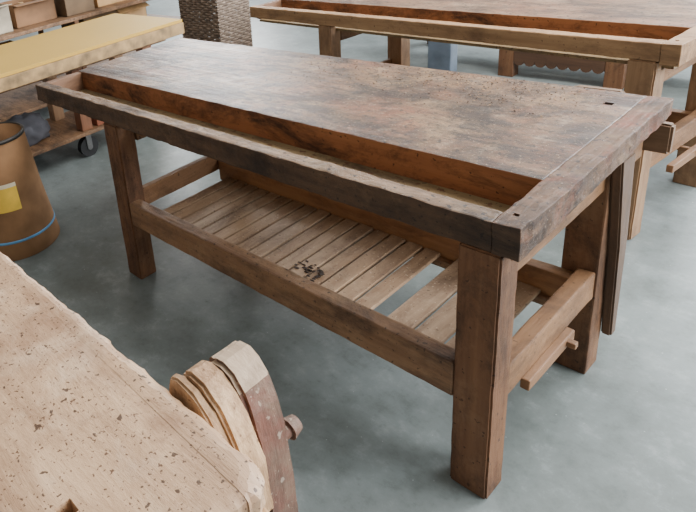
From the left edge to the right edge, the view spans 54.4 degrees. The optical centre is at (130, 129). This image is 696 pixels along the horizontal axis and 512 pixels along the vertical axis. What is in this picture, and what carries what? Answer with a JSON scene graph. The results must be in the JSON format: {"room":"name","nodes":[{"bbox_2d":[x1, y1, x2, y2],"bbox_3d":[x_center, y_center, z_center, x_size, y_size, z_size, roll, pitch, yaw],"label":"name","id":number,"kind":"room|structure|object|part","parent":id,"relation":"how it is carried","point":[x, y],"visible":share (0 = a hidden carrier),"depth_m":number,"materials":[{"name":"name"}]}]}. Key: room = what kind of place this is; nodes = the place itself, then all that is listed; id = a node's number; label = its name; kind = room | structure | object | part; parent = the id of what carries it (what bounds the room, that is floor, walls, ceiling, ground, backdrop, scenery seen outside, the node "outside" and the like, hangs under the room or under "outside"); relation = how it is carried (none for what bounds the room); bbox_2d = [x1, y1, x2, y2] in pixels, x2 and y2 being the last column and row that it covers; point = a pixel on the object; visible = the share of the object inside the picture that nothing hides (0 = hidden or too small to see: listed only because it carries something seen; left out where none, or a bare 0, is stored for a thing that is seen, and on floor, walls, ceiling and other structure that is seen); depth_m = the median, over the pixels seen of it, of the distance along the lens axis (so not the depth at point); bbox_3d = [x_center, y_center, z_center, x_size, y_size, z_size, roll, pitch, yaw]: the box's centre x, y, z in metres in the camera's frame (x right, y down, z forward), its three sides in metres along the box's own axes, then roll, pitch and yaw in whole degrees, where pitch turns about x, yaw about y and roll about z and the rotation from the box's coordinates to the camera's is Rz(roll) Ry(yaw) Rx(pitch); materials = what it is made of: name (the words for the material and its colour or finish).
{"room":"woodworking shop","nodes":[
{"label":"woodworking shop","id":0,"kind":"room"},
{"bbox_2d":[0,0,695,511],"bbox_3d":[1.359,-0.022,4.192,14.000,0.100,14.000,-22,24,-31],"label":"floor","id":1,"kind":"structure","parent":0,"point":[619,435],"depth_m":2.08,"materials":[{"name":"concrete"}]},
{"bbox_2d":[0,122,59,261],"bbox_3d":[-0.650,0.299,3.189,0.464,0.606,0.464,-22,24,-31],"label":"drum","id":2,"kind":"object","parent":1,"relation":"on","point":[29,225],"visible":0.99,"depth_m":3.06,"materials":[{"name":"cardboard"}]},
{"bbox_2d":[0,0,180,121],"bbox_3d":[-0.616,-0.644,5.486,2.400,0.750,0.700,-22,24,-31],"label":"storage shelf","id":3,"kind":"object","parent":1,"relation":"on","point":[23,99],"visible":0.2,"depth_m":5.19,"materials":[{"name":"brown wood"}]},
{"bbox_2d":[0,4,13,34],"bbox_3d":[-1.103,-0.876,4.913,0.204,0.220,0.397,-24,25,-34],"label":"cardboard box","id":4,"kind":"object","parent":3,"relation":"on","point":[6,26],"visible":1,"depth_m":4.85,"materials":[{"name":"white cardboard"}]},
{"bbox_2d":[0,0,56,28],"bbox_3d":[-0.859,-0.990,5.158,0.373,0.188,0.436,-22,24,-30],"label":"cardboard box","id":5,"kind":"object","parent":3,"relation":"on","point":[23,13],"visible":0.97,"depth_m":5.03,"materials":[{"name":"brown cardboard"}]},
{"bbox_2d":[54,0,94,16],"bbox_3d":[-0.535,-1.137,5.326,0.274,0.246,0.520,-20,23,-28],"label":"cardboard box","id":6,"kind":"object","parent":3,"relation":"on","point":[65,8],"visible":0.87,"depth_m":5.19,"materials":[{"name":"brown cardboard"}]},
{"bbox_3d":[-0.404,-0.571,5.243,0.040,0.720,0.040,-22,24,-31],"label":"post","id":7,"kind":"part","parent":3,"relation":"part of","materials":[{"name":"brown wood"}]},
{"bbox_2d":[61,10,116,27],"bbox_3d":[-0.357,-0.924,5.472,0.338,0.238,0.434,-22,24,-31],"label":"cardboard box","id":8,"kind":"object","parent":3,"relation":"on","point":[113,11],"visible":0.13,"depth_m":5.31,"materials":[{"name":"brown cardboard"}]},
{"bbox_2d":[94,0,125,7],"bbox_3d":[-0.223,-1.210,5.519,0.327,0.155,0.381,-21,23,-28],"label":"cardboard box","id":9,"kind":"object","parent":3,"relation":"on","point":[98,3],"visible":0.61,"depth_m":5.40,"materials":[{"name":"brown cardboard"}]},
{"bbox_2d":[115,2,149,15],"bbox_3d":[-0.053,-1.048,5.711,0.331,0.210,0.381,-22,24,-30],"label":"cardboard box","id":10,"kind":"object","parent":3,"relation":"on","point":[137,9],"visible":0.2,"depth_m":5.59,"materials":[{"name":"brown cardboard"}]},
{"bbox_2d":[0,13,184,156],"bbox_3d":[-0.604,-0.121,4.010,1.961,0.800,0.793,-22,24,-31],"label":"table","id":11,"kind":"object","parent":1,"relation":"on","point":[45,56],"visible":0.52,"depth_m":3.97,"materials":[{"name":"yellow wood"}]},
{"bbox_2d":[5,112,49,146],"bbox_3d":[-0.716,-0.007,4.040,0.411,0.204,0.246,-22,24,-31],"label":"cloth bundle","id":12,"kind":"object","parent":11,"relation":"on","point":[36,129],"visible":0.53,"depth_m":4.01,"materials":[{"name":"grey fabric"}]},
{"bbox_3d":[-0.570,-0.350,4.357,0.082,0.585,0.082,-22,24,-31],"label":"leg","id":13,"kind":"part","parent":11,"relation":"part of","materials":[{"name":"beige wood"}]},
{"bbox_2d":[30,111,103,156],"bbox_3d":[-0.592,0.038,4.208,1.722,0.027,0.522,-22,24,-31],"label":"shelf","id":14,"kind":"object","parent":11,"relation":"attached to","point":[63,130],"depth_m":4.13,"materials":[{"name":"brown wood"}]},
{"bbox_3d":[-0.351,-0.277,4.067,0.082,0.586,0.082,-22,24,-31],"label":"leg","id":15,"kind":"part","parent":11,"relation":"part of","materials":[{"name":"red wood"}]},
{"bbox_3d":[-0.492,-0.375,3.719,1.801,0.122,0.042,-22,24,-31],"label":"frame rail","id":16,"kind":"part","parent":11,"relation":"part of","materials":[{"name":"brown wood"}]},
{"bbox_2d":[91,118,103,125],"bbox_3d":[-0.194,-0.104,4.242,0.161,0.096,0.100,-22,24,-31],"label":"wood block","id":17,"kind":"object","parent":11,"relation":"on","point":[95,122],"visible":0.12,"depth_m":4.19,"materials":[{"name":"orange wood"}]},
{"bbox_3d":[-0.109,-0.536,4.656,0.082,0.586,0.082,-22,24,-31],"label":"leg","id":18,"kind":"part","parent":11,"relation":"part of","materials":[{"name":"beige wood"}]},
{"bbox_2d":[0,252,302,511],"bbox_3d":[-0.662,0.734,1.695,1.048,0.842,2.248,-22,24,-31],"label":"workbench","id":19,"kind":"object","parent":1,"relation":"on","point":[84,427],"visible":1,"depth_m":1.00,"materials":[{"name":"brown wood"}]},
{"bbox_3d":[0.277,0.531,1.092,0.048,0.040,0.040,-22,24,-31],"label":"screw knob","id":20,"kind":"part","parent":19,"relation":"part of","materials":[{"name":"brown wood"}]},
{"bbox_2d":[178,0,252,46],"bbox_3d":[0.716,-0.909,5.208,0.383,1.032,0.484,-22,24,-31],"label":"wicker hamper","id":21,"kind":"object","parent":1,"relation":"on","point":[200,23],"visible":0.51,"depth_m":5.05,"materials":[{"name":"beige wicker"}]},
{"bbox_2d":[35,38,675,498],"bbox_3d":[0.624,0.220,2.534,0.975,0.824,2.191,-22,24,-31],"label":"workbench","id":22,"kind":"object","parent":1,"relation":"on","point":[356,182],"visible":1,"depth_m":1.89,"materials":[{"name":"brown wood"}]},
{"bbox_3d":[0.002,0.307,2.690,0.090,0.740,0.096,-22,24,-31],"label":"leg","id":23,"kind":"part","parent":22,"relation":"part of","materials":[{"name":"brown wood"}]},
{"bbox_3d":[0.186,0.018,2.197,0.062,0.086,2.123,-22,24,-31],"label":"rail","id":24,"kind":"part","parent":22,"relation":"part of","materials":[{"name":"brown wood"}]},
{"bbox_2d":[46,72,510,211],"bbox_3d":[0.299,-0.006,2.257,0.210,0.102,2.151,-22,24,-31],"label":"tray","id":25,"kind":"object","parent":22,"relation":"on","point":[464,181],"depth_m":1.96,"materials":[{"name":"brown wood"}]},
{"bbox_2d":[294,260,324,281],"bbox_3d":[0.615,0.493,2.155,0.104,0.002,0.116,-22,24,-31],"label":"scraps","id":26,"kind":"object","parent":22,"relation":"on","point":[321,272],"visible":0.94,"depth_m":2.15,"materials":[{"name":"brown wood"}]},
{"bbox_2d":[163,177,540,347],"bbox_3d":[0.662,0.445,2.293,0.522,0.019,1.344,-22,24,-31],"label":"slatted shelf","id":27,"kind":"object","parent":22,"relation":"attached to","point":[354,254],"depth_m":2.26,"materials":[{"name":"brown wood"}]},
{"bbox_2d":[289,57,600,119],"bbox_3d":[0.992,-0.172,2.231,0.368,0.004,1.123,-22,24,-31],"label":"wood grit","id":28,"kind":"object","parent":22,"relation":"on","point":[301,57],"visible":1,"depth_m":2.10,"materials":[{"name":"brown wood"}]},
{"bbox_3d":[0.872,0.599,1.534,0.090,0.741,0.096,-22,24,-31],"label":"leg","id":29,"kind":"part","parent":22,"relation":"part of","materials":[{"name":"brown wood"}]},
{"bbox_3d":[1.366,0.395,1.854,0.092,0.748,0.097,-22,24,-31],"label":"leg","id":30,"kind":"part","parent":22,"relation":"part of","materials":[{"name":"brown wood"}]},
{"bbox_2d":[428,41,457,71],"bbox_3d":[2.255,-0.815,4.450,0.240,0.920,0.300,-22,24,-31],"label":"stand","id":31,"kind":"object","parent":1,"relation":"on","point":[441,56],"visible":0.25,"depth_m":4.51,"materials":[{"name":"grey metal"}]},
{"bbox_2d":[249,0,695,239],"bbox_3d":[1.823,-0.314,3.440,0.974,0.823,2.250,-20,23,-26],"label":"workbench","id":32,"kind":"object","parent":1,"relation":"on","point":[656,39],"visible":0.59,"depth_m":2.72,"materials":[{"name":"beige wood"}]},
{"bbox_3d":[1.195,-0.260,3.672,0.090,0.751,0.091,-20,23,-26],"label":"leg","id":33,"kind":"part","parent":32,"relation":"part of","materials":[{"name":"beige wood"}]},
{"bbox_3d":[1.720,-0.447,3.950,0.092,0.748,0.092,-20,23,-26],"label":"leg","id":34,"kind":"part","parent":32,"relation":"part of","materials":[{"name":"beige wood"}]},
{"bbox_3d":[1.364,-0.529,3.135,0.058,0.073,2.182,-20,23,-26],"label":"rail","id":35,"kind":"part","parent":32,"relation":"part of","materials":[{"name":"beige wood"}]},
{"bbox_2d":[257,0,695,68],"bbox_3d":[1.482,-0.546,3.185,0.399,0.102,2.219,-22,24,-31],"label":"tray","id":36,"kind":"object","parent":32,"relation":"on","point":[520,29],"depth_m":2.87,"materials":[{"name":"brown wood"}]},
{"bbox_3d":[1.977,0.080,2.425,0.090,0.751,0.091,-20,23,-26],"label":"leg","id":37,"kind":"part","parent":32,"relation":"part of","materials":[{"name":"beige wood"}]},
{"bbox_3d":[2.502,-0.108,2.703,0.092,0.747,0.092,-20,23,-26],"label":"leg","id":38,"kind":"part","parent":32,"relation":"part of","materials":[{"name":"beige wood"}]},
{"bbox_2d":[388,36,626,89],"bbox_3d":[2.895,-0.876,4.494,0.802,0.812,2.602,-22,24,-31],"label":"workbench","id":39,"kind":"object","parent":1,"relation":"on","point":[509,61],"visible":0.15,"depth_m":4.12,"materials":[{"name":"brown wood"}]},
{"bbox_3d":[2.669,-0.746,4.332,0.092,0.751,0.102,-22,24,-31],"label":"leg","id":40,"kind":"part","parent":39,"relation":"part of","materials":[{"name":"brown wood"}]},
{"bbox_3d":[2.858,-0.525,4.120,0.030,0.250,0.538,-22,24,-31],"label":"scalloped rail","id":41,"kind":"part","parent":39,"relation":"part of","materials":[{"name":"brown wood"}]},
{"bbox_3d":[3.046,-0.620,3.829,0.093,0.751,0.102,-22,24,-31],"label":"leg","id":42,"kind":"part","parent":39,"relation":"part of","materials":[{"name":"brown wood"}]}
]}

